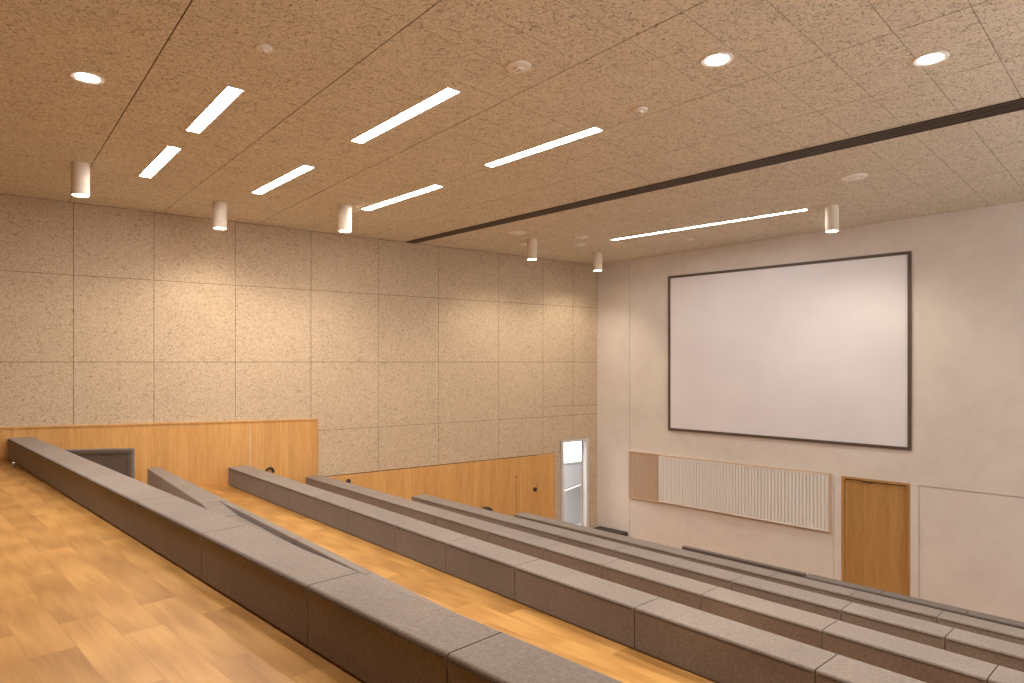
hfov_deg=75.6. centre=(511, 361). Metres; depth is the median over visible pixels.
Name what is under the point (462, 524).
cushion
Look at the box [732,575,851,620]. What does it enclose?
cushion
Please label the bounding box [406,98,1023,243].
ceiling vent
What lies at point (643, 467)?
air vent
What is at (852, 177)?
ceiling sensor
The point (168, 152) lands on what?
linear light
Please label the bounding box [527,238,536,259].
spotlight
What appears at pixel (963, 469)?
wall
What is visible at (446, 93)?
linear light
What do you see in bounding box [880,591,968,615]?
cushion
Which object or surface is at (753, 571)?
cushion
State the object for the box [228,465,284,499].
cushion
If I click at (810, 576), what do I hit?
cushion
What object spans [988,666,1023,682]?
cushion
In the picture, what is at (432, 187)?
linear light
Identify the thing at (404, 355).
wall
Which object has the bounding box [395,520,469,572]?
cushion
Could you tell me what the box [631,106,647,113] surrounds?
ceiling sensor
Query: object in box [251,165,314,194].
linear light
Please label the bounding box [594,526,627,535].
bench
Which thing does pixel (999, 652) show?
cushion
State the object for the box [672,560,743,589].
cushion
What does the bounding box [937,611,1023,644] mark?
cushion
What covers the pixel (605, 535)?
cushion
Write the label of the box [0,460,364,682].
floor
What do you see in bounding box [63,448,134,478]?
wall
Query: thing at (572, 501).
parapet
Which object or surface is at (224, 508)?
cushion
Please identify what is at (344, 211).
spotlight
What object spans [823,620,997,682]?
cushion
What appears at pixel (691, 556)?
cushion
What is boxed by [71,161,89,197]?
spotlight
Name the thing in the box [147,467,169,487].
cushion
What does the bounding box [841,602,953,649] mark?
cushion
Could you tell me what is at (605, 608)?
cushion
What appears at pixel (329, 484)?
cushion
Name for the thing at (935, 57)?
recessed light
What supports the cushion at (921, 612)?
on the bench at (970, 624)
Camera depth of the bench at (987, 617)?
9.34 m
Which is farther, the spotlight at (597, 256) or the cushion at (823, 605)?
the spotlight at (597, 256)
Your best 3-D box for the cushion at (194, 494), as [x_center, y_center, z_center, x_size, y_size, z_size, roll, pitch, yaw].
[-4.643,2.192,9.782,0.346,0.484,1.504,0,0,-41]
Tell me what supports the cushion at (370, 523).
on the bench at (718, 649)
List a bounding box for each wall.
[0,194,596,527]
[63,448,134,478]
[564,463,580,489]
[597,201,1023,621]
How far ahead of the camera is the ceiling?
7.83 m
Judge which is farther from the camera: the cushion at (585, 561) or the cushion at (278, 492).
the cushion at (278, 492)
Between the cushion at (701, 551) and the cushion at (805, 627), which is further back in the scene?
the cushion at (701, 551)
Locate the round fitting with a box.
[482,506,492,510]
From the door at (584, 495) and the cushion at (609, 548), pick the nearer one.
the cushion at (609, 548)
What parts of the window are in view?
sill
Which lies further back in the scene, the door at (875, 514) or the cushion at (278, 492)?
the door at (875, 514)
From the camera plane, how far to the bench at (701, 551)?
11.32 m
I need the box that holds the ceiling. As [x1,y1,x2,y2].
[0,0,1023,264]
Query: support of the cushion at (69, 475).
on the bench at (376, 631)
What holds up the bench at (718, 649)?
on the floor at (618, 661)
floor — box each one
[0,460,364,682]
[199,483,716,682]
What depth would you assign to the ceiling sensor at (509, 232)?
14.54 m
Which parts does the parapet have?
handrail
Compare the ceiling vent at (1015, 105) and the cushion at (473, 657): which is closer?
the cushion at (473, 657)
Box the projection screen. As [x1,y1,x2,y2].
[668,251,911,450]
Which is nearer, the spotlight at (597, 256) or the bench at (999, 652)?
the bench at (999, 652)
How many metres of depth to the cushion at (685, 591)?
7.44 m
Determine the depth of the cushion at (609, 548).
10.02 m
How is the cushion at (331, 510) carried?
on the bench at (718, 649)
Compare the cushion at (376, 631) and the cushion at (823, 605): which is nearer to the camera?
the cushion at (376, 631)
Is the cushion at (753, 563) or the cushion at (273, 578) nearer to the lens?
the cushion at (273, 578)
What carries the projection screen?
attached to the wall at (963, 469)
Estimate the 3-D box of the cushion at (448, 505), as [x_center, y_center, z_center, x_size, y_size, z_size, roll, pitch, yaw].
[-1.429,2.910,12.987,0.340,0.371,1.430,0,0,-43]
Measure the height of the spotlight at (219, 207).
0.475 m
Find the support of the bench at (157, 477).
on the floor at (618, 661)
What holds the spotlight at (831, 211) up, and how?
attached to the ceiling
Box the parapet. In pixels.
[564,484,580,523]
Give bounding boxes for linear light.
[138,145,181,177]
[185,85,244,132]
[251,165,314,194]
[350,87,460,143]
[361,184,443,210]
[483,126,603,166]
[610,208,807,240]
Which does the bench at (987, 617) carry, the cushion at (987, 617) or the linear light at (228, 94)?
the cushion at (987, 617)
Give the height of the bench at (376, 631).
0.368 m
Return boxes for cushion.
[8,437,53,470]
[27,446,79,485]
[51,457,118,506]
[86,473,173,537]
[135,496,245,579]
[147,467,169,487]
[157,473,194,495]
[176,485,225,506]
[201,501,237,516]
[202,526,358,645]
[227,516,292,544]
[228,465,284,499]
[267,478,306,508]
[288,485,334,518]
[306,475,359,495]
[308,573,501,682]
[314,494,369,532]
[345,486,403,509]
[347,505,417,551]
[388,499,450,524]
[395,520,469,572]
[411,494,466,512]
[435,512,503,541]
[446,537,538,600]
[448,632,623,682]
[455,505,517,526]
[488,527,560,559]
[506,518,570,540]
[514,512,578,530]
[515,559,659,648]
[543,543,618,578]
[558,531,627,556]
[570,525,638,545]
[602,559,717,609]
[614,546,683,572]
[630,539,704,562]
[635,598,836,682]
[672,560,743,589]
[682,545,741,562]
[697,555,777,580]
[701,587,837,648]
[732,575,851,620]
[740,559,805,577]
[770,572,857,600]
[805,574,883,595]
[816,654,925,682]
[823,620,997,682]
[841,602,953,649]
[850,591,942,622]
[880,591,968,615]
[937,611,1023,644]
[946,628,1023,671]
[966,610,1023,628]
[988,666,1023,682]
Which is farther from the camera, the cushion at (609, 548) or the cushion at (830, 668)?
the cushion at (609, 548)
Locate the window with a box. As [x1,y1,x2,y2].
[564,441,580,463]
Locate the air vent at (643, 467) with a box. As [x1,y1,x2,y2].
[628,451,659,502]
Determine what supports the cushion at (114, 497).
on the bench at (376, 631)
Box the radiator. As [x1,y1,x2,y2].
[658,455,831,531]
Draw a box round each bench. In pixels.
[8,437,623,682]
[147,467,450,610]
[228,465,925,682]
[306,475,1023,682]
[411,494,1023,671]
[514,512,1023,644]
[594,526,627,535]
[682,545,805,577]
[805,574,1023,628]
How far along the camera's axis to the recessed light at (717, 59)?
6.57 m
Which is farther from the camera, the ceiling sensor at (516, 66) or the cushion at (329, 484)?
the cushion at (329, 484)
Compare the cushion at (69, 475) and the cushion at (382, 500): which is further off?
the cushion at (382, 500)
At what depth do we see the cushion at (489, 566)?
7.14 m
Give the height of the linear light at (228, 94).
0.047 m
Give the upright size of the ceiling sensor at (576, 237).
0.053 m
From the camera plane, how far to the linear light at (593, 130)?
9.07 m
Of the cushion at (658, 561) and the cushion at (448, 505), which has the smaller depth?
the cushion at (658, 561)
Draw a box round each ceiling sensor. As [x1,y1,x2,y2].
[506,60,530,72]
[508,231,525,234]
[575,236,588,238]
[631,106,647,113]
[841,173,867,180]
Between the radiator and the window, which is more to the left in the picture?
the window
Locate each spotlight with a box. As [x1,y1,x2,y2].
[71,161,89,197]
[213,201,226,229]
[338,204,351,232]
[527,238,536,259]
[593,252,601,270]
[825,205,838,232]
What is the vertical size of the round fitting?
0.390 m
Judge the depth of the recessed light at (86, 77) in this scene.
6.88 m
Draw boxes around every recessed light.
[69,70,104,84]
[700,52,733,66]
[912,51,949,65]
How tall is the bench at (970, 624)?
0.376 m
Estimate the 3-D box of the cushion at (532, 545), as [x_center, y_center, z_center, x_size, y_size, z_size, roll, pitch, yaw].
[0.165,2.629,9.244,0.361,0.371,1.121,0,0,-42]
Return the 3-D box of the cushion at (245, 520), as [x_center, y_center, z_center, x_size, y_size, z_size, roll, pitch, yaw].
[-3.111,2.220,7.860,0.308,0.429,1.792,0,0,-41]
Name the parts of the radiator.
rail, rail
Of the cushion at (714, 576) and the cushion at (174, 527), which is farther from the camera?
the cushion at (714, 576)
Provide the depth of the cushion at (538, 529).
10.87 m
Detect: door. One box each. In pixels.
[560,438,588,526]
[841,476,909,595]
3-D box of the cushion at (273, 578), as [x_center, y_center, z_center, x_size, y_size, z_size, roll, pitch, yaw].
[-1.648,1.482,4.550,0.353,0.365,1.642,0,0,-45]
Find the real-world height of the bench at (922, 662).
0.371 m
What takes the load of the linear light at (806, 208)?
attached to the ceiling
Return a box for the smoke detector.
[254,43,272,53]
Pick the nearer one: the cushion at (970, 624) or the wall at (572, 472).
the cushion at (970, 624)
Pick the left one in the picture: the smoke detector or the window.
the smoke detector
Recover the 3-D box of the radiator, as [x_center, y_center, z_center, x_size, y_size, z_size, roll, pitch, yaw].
[5.468,3.103,16.050,4.350,1.287,0.111,0,0,45]
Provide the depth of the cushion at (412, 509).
11.02 m
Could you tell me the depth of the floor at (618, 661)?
6.61 m

